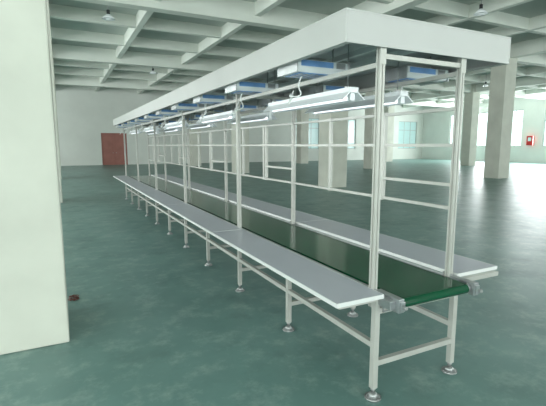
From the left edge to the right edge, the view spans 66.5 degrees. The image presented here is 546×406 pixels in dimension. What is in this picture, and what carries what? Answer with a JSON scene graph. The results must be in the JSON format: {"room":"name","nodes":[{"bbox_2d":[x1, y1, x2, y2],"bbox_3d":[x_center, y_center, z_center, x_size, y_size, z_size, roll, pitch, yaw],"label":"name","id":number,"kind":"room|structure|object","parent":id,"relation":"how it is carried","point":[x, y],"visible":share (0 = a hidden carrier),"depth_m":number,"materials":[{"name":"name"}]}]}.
{"room":"factory floor","nodes":[
{"label":"factory floor","id":0,"kind":"room"},
{"bbox_2d":[55,85,423,163],"bbox_3d":[-4.425,-7.335,41.036,52.200,6.650,0.300,-4,9,-27],"label":"wall","id":1,"kind":"structure","parent":0,"point":[83,113],"depth_m":37.22,"materials":[{"name":"paint"}]},
{"bbox_2d":[101,133,127,164],"bbox_3d":[-13.898,-4.734,36.483,2.100,2.750,0.150,-4,9,-27],"label":"door","id":2,"kind":"structure","parent":1,"relation":"in","point":[112,144],"depth_m":36.43,"materials":[{"name":"brown paint"}]},
{"bbox_2d":[61,158,420,165],"bbox_3d":[-4.350,-4.096,41.337,52.200,0.150,0.030,-4,9,-27],"label":"baseboard","id":3,"kind":"structure","parent":1,"relation":"attached to","point":[393,158],"depth_m":40.28,"materials":[{"name":"paint"}]},
{"bbox_2d":[296,118,318,148],"bbox_3d":[3.690,-7.529,45.166,3.000,3.300,0.070,-4,9,-27],"label":"window","id":4,"kind":"structure","parent":1,"relation":"in","point":[313,127],"depth_m":45.55,"materials":[{"name":"clear glass"}]},
{"bbox_2d":[347,120,355,148],"bbox_3d":[8.149,-7.840,47.407,3.000,3.300,0.070,-4,9,-27],"label":"window","id":5,"kind":"structure","parent":1,"relation":"in","point":[351,123],"depth_m":47.82,"materials":[{"name":"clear glass"}]},
{"bbox_2d":[398,121,416,148],"bbox_3d":[16.621,-8.431,51.664,3.000,3.300,0.070,-4,9,-27],"label":"window","id":6,"kind":"structure","parent":1,"relation":"in","point":[407,130],"depth_m":51.65,"materials":[{"name":"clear glass"}]},
{"bbox_2d":[0,159,545,405],"bbox_3d":[6.501,-0.982,20.175,52.800,0.200,48.600,-4,9,-27],"label":"floor","id":7,"kind":"structure","parent":0,"point":[151,324],"depth_m":4.22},
{"bbox_2d":[0,0,69,354],"bbox_3d":[-2.333,-2.105,3.347,0.840,6.650,0.840,-4,9,-27],"label":"concrete column","id":8,"kind":"structure","parent":7,"relation":"on","point":[33,288],"depth_m":3.34,"materials":[{"name":"paint"}]},
{"bbox_2d":[46,0,62,202],"bbox_3d":[-6.826,-3.322,12.118,0.840,6.650,0.840,-4,9,-27],"label":"concrete column","id":9,"kind":"structure","parent":7,"relation":"on","point":[47,1],"depth_m":11.98,"materials":[{"name":"paint"}]},
{"bbox_2d":[52,49,61,178],"bbox_3d":[-11.305,-4.536,20.863,0.840,6.650,0.840,-4,9,-27],"label":"concrete column","id":10,"kind":"structure","parent":7,"relation":"on","point":[52,49],"depth_m":20.66,"materials":[{"name":"paint"}]},
{"bbox_2d":[68,295,78,300],"bbox_3d":[-2.218,1.055,4.626,0.117,0.033,0.179,-4,9,-27],"label":"coiled cable","id":11,"kind":"object","parent":7,"relation":"on","point":[72,296],"visible":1,"depth_m":4.61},
{"bbox_2d":[189,122,200,165],"bbox_3d":[-6.509,-6.396,34.269,0.840,6.650,0.840,-4,9,-27],"label":"concrete column","id":12,"kind":"structure","parent":7,"relation":"on","point":[193,138],"depth_m":34.12,"materials":[{"name":"paint"}]},
{"bbox_2d":[231,113,248,172],"bbox_3d":[-2.030,-5.182,25.524,0.840,6.650,0.840,-4,9,-27],"label":"concrete column","id":13,"kind":"structure","parent":7,"relation":"on","point":[233,132],"depth_m":25.53,"materials":[{"name":"paint"}]},
{"bbox_2d":[296,108,308,163],"bbox_3d":[2.765,-7.043,38.930,0.840,6.650,0.840,-4,9,-27],"label":"concrete column","id":14,"kind":"structure","parent":7,"relation":"on","point":[302,130],"depth_m":38.74,"materials":[{"name":"paint"}]},
{"bbox_2d":[113,7,510,402],"bbox_3d":[-1.577,-0.653,8.036,1.610,2.485,12.144,-4,9,-27],"label":"workbench","id":15,"kind":"object","parent":7,"relation":"on","point":[343,274],"visible":0.94,"depth_m":3.44,"materials":[{"name":"metal"}]},
{"bbox_2d":[116,124,131,133],"bbox_3d":[-4.510,-2.303,12.671,0.472,0.430,0.400,-4,9,-27],"label":"box","id":16,"kind":"object","parent":15,"relation":"hanging from","point":[119,125],"visible":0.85,"depth_m":12.52,"materials":[{"name":"white metal"}]},
{"bbox_2d":[121,122,134,133],"bbox_3d":[-3.976,-2.158,11.629,0.472,0.432,0.401,-4,9,-27],"label":"box","id":17,"kind":"object","parent":15,"relation":"hanging from","point":[125,123],"visible":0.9,"depth_m":11.43,"materials":[{"name":"white metal"}]},
{"bbox_2d":[129,126,142,133],"bbox_3d":[-3.980,-2.208,11.987,0.200,0.420,1.360,-4,9,-27],"label":"lamp","id":18,"kind":"object","parent":15,"relation":"hanging from","point":[138,130],"visible":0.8,"depth_m":11.77,"materials":[{"name":"white metal"}]},
{"bbox_2d":[127,120,146,130],"bbox_3d":[-3.442,-2.016,10.586,0.472,0.426,0.400,-4,9,-27],"label":"box","id":19,"kind":"object","parent":15,"relation":"hanging from","point":[133,122],"visible":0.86,"depth_m":10.40,"materials":[{"name":"white metal"}]},
{"bbox_2d":[135,117,158,130],"bbox_3d":[-2.908,-1.862,9.545,0.472,0.445,0.401,-4,9,-27],"label":"box","id":20,"kind":"object","parent":15,"relation":"hanging from","point":[140,119],"visible":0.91,"depth_m":9.36,"materials":[{"name":"white metal"}]},
{"bbox_2d":[142,112,160,131],"bbox_3d":[-2.912,-1.919,9.902,0.200,0.420,1.360,-4,9,-27],"label":"lamp","id":21,"kind":"object","parent":15,"relation":"hanging from","point":[151,128],"visible":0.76,"depth_m":9.74,"materials":[{"name":"white metal"}]},
{"bbox_2d":[144,114,169,128],"bbox_3d":[-2.374,-1.724,8.502,0.472,0.431,0.401,-4,9,-27],"label":"box","id":22,"kind":"object","parent":15,"relation":"hanging from","point":[149,116],"visible":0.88,"depth_m":8.32,"materials":[{"name":"white metal"}]},
{"bbox_2d":[156,109,181,127],"bbox_3d":[-1.840,-1.575,7.460,0.472,0.442,0.401,-4,9,-27],"label":"box","id":23,"kind":"object","parent":15,"relation":"hanging from","point":[165,112],"visible":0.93,"depth_m":7.29,"materials":[{"name":"white metal"}]},
{"bbox_2d":[162,117,181,131],"bbox_3d":[-2.471,-1.950,10.124,0.200,0.420,1.360,-4,9,-27],"label":"lamp","id":24,"kind":"object","parent":15,"relation":"hanging from","point":[165,129],"visible":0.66,"depth_m":9.90,"materials":[{"name":"white metal"}]},
{"bbox_2d":[163,116,189,128],"bbox_3d":[-1.844,-1.630,7.818,0.200,0.420,1.360,-4,9,-27],"label":"lamp","id":25,"kind":"object","parent":15,"relation":"hanging from","point":[174,124],"visible":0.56,"depth_m":7.72,"materials":[{"name":"white metal"}]},
{"bbox_2d":[171,103,206,123],"bbox_3d":[-1.306,-1.436,6.417,0.472,0.429,0.401,-4,9,-27],"label":"box","id":26,"kind":"object","parent":15,"relation":"hanging from","point":[181,106],"visible":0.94,"depth_m":6.25,"materials":[{"name":"white metal"}]},
{"bbox_2d":[190,113,206,119],"bbox_3d":[-1.495,-1.771,8.776,0.472,0.414,0.401,-4,9,-27],"label":"box","id":27,"kind":"object","parent":15,"relation":"hanging from","point":[194,117],"visible":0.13,"depth_m":8.55,"materials":[{"name":"white metal"}]},
{"bbox_2d":[186,113,216,128],"bbox_3d":[-1.403,-1.661,8.040,0.200,0.420,1.360,-4,9,-27],"label":"lamp","id":28,"kind":"object","parent":15,"relation":"hanging from","point":[197,125],"visible":0.8,"depth_m":7.94,"materials":[{"name":"white metal"}]},
{"bbox_2d":[193,93,235,120],"bbox_3d":[-0.772,-1.281,5.376,0.472,0.450,0.401,-4,9,-27],"label":"box","id":29,"kind":"object","parent":15,"relation":"hanging from","point":[206,99],"visible":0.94,"depth_m":5.21,"materials":[{"name":"white metal"}]},
{"bbox_2d":[207,108,223,124],"bbox_3d":[-0.961,-1.614,7.735,0.472,0.438,0.401,-4,9,-27],"label":"box","id":30,"kind":"object","parent":15,"relation":"hanging from","point":[212,108],"visible":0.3,"depth_m":7.52,"materials":[{"name":"white metal"}]},
{"bbox_2d":[196,94,241,122],"bbox_3d":[-0.777,-1.341,5.733,0.200,0.420,1.360,-4,9,-27],"label":"lamp","id":31,"kind":"object","parent":15,"relation":"hanging from","point":[224,116],"visible":0.79,"depth_m":5.57,"materials":[{"name":"white metal"}]},
{"bbox_2d":[230,99,264,115],"bbox_3d":[-0.427,-1.471,6.693,0.472,0.435,0.400,-4,9,-27],"label":"box","id":32,"kind":"object","parent":15,"relation":"hanging from","point":[246,107],"visible":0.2,"depth_m":6.52,"materials":[{"name":"white metal"}]},
{"bbox_2d":[226,111,276,123],"bbox_3d":[-0.335,-1.371,5.955,0.200,0.420,1.360,-4,9,-27],"label":"lamp","id":33,"kind":"object","parent":15,"relation":"hanging from","point":[266,116],"visible":0.78,"depth_m":5.70,"materials":[{"name":"white metal"}]},
{"bbox_2d":[225,72,278,114],"bbox_3d":[-0.239,-1.141,4.333,0.472,0.440,0.400,-4,9,-27],"label":"box","id":34,"kind":"object","parent":15,"relation":"hanging from","point":[248,88],"visible":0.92,"depth_m":4.18,"materials":[{"name":"white metal"}]},
{"bbox_2d":[262,95,281,121],"bbox_3d":[0.107,-1.324,5.651,0.472,0.440,0.400,-4,9,-27],"label":"box","id":35,"kind":"object","parent":15,"relation":"hanging from","point":[264,101],"visible":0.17,"depth_m":5.50,"materials":[{"name":"white metal"}]},
{"bbox_2d":[277,49,349,104],"bbox_3d":[0.295,-0.999,3.290,0.472,0.435,0.401,-4,9,-27],"label":"box","id":36,"kind":"object","parent":15,"relation":"hanging from","point":[304,69],"visible":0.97,"depth_m":3.14,"materials":[{"name":"white metal"}]},
{"bbox_2d":[263,44,364,112],"bbox_3d":[0.291,-1.051,3.648,0.200,0.420,1.360,-4,9,-27],"label":"lamp","id":37,"kind":"object","parent":15,"relation":"hanging from","point":[347,94],"visible":0.92,"depth_m":3.42,"materials":[{"name":"white metal"}]},
{"bbox_2d":[307,80,359,115],"bbox_3d":[0.641,-1.183,4.608,0.472,0.434,0.400,-4,9,-27],"label":"box","id":38,"kind":"object","parent":15,"relation":"hanging from","point":[321,88],"visible":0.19,"depth_m":4.40,"materials":[{"name":"white metal"}]},
{"bbox_2d":[305,95,374,113],"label":"lamp","id":39,"kind":"object","parent":15,"relation":"hanging from","point":[369,102],"depth_m":3.90,"materials":[{"name":"white metal"}]},
{"bbox_2d":[384,62,412,106],"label":"lamp","id":40,"kind":"object","parent":15,"relation":"hanging from","point":[397,97],"depth_m":3.33,"materials":[{"name":"white metal"}]},
{"bbox_2d":[385,57,448,107],"bbox_3d":[1.175,-1.039,3.565,0.472,0.431,0.401,-4,9,-27],"label":"box","id":41,"kind":"object","parent":15,"relation":"hanging from","point":[406,73],"visible":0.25,"depth_m":3.39,"materials":[{"name":"white metal"}]},
{"bbox_2d":[318,111,347,187],"bbox_3d":[2.449,-3.969,16.779,0.840,6.650,0.840,-4,9,-27],"label":"concrete column","id":42,"kind":"structure","parent":7,"relation":"on","point":[340,128],"depth_m":16.74,"materials":[{"name":"paint"}]},
{"bbox_2d":[363,91,374,168],"bbox_3d":[7.244,-5.829,30.185,0.840,6.650,0.840,-4,9,-27],"label":"concrete column","id":43,"kind":"structure","parent":7,"relation":"on","point":[369,122],"depth_m":30.05,"materials":[{"name":"paint"}]},
{"bbox_2d":[384,105,394,161],"bbox_3d":[12.040,-7.689,43.590,0.840,6.650,0.840,-4,9,-27],"label":"concrete column","id":44,"kind":"structure","parent":7,"relation":"on","point":[390,133],"depth_m":43.26,"materials":[{"name":"paint"}]},
{"bbox_2d":[460,84,479,165],"bbox_3d":[16.519,-6.476,34.845,0.840,6.650,0.840,-4,9,-27],"label":"concrete column","id":45,"kind":"structure","parent":7,"relation":"on","point":[471,100],"depth_m":34.59,"materials":[{"name":"paint"}]},
{"bbox_2d":[483,47,517,178],"bbox_3d":[11.723,-4.616,21.440,0.840,6.650,0.840,-4,9,-27],"label":"concrete column","id":46,"kind":"structure","parent":7,"relation":"on","point":[502,78],"depth_m":21.22,"materials":[{"name":"paint"}]},
{"bbox_2d":[49,0,545,107],"bbox_3d":[6.501,-7.336,19.293,52.200,0.670,48.000,-4,9,-27],"label":"ceiling","id":47,"kind":"structure","parent":0,"point":[237,14],"depth_m":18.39,"materials":[{"name":"white paint"}]},
{"bbox_2d":[102,5,114,20],"bbox_3d":[-5.133,-6.250,12.918,0.400,1.090,0.400,-4,9,-27],"label":"pendant lamp","id":48,"kind":"object","parent":47,"relation":"hanging from","point":[107,17],"visible":1,"depth_m":12.92,"materials":[{"name":"metal"}]},
{"bbox_2d":[473,0,487,15],"bbox_3d":[6.229,-6.179,12.409,0.400,1.090,0.400,-4,9,-27],"label":"pendant lamp","id":49,"kind":"object","parent":47,"relation":"hanging from","point":[481,11],"visible":1,"depth_m":12.41,"materials":[{"name":"metal"}]},
{"bbox_2d":[421,97,545,161],"bbox_3d":[29.911,-6.007,31.468,0.300,6.650,48.000,-4,9,-27],"label":"wall","id":50,"kind":"structure","parent":0,"point":[436,125],"depth_m":42.20,"materials":[{"name":"paint"}]},
{"bbox_2d":[449,115,453,143],"bbox_3d":[21.247,-8.429,48.373,0.070,3.600,1.500,-4,9,-27],"label":"window","id":51,"kind":"structure","parent":50,"relation":"in","point":[452,116],"depth_m":48.84,"materials":[{"name":"glass"}]},
{"bbox_2d":[477,112,487,145],"bbox_3d":[22.876,-7.987,45.193,0.070,3.600,1.500,-4,9,-27],"label":"window","id":52,"kind":"structure","parent":50,"relation":"in","point":[482,119],"depth_m":45.32,"materials":[{"name":"glass"}]},
{"bbox_2d":[421,158,545,162],"bbox_3d":[29.771,-2.776,31.827,0.030,0.150,47.970,-4,9,-27],"label":"baseboard","id":53,"kind":"structure","parent":50,"relation":"attached to","point":[421,158],"depth_m":42.43,"materials":[{"name":"paint"}]},
{"bbox_2d":[511,110,522,145],"bbox_3d":[24.504,-7.546,42.013,0.070,3.600,1.500,-4,9,-27],"label":"window","id":54,"kind":"structure","parent":50,"relation":"in","point":[517,114],"depth_m":41.87,"materials":[{"name":"glass"}]},
{"bbox_2d":[526,136,533,144],"bbox_3d":[25.041,-6.076,40.511,0.269,0.900,0.600,-4,9,-27],"label":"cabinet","id":55,"kind":"object","parent":50,"relation":"attached to","point":[530,139],"visible":1,"depth_m":40.38,"materials":[{"name":"red metal"}]},
{"bbox_2d":[543,115,545,145],"bbox_3d":[26.133,-7.105,38.833,0.070,3.600,1.500,-4,9,-27],"label":"window","id":56,"kind":"structure","parent":50,"relation":"in","point":[544,138],"depth_m":39.50,"materials":[{"name":"glass"}]}
]}

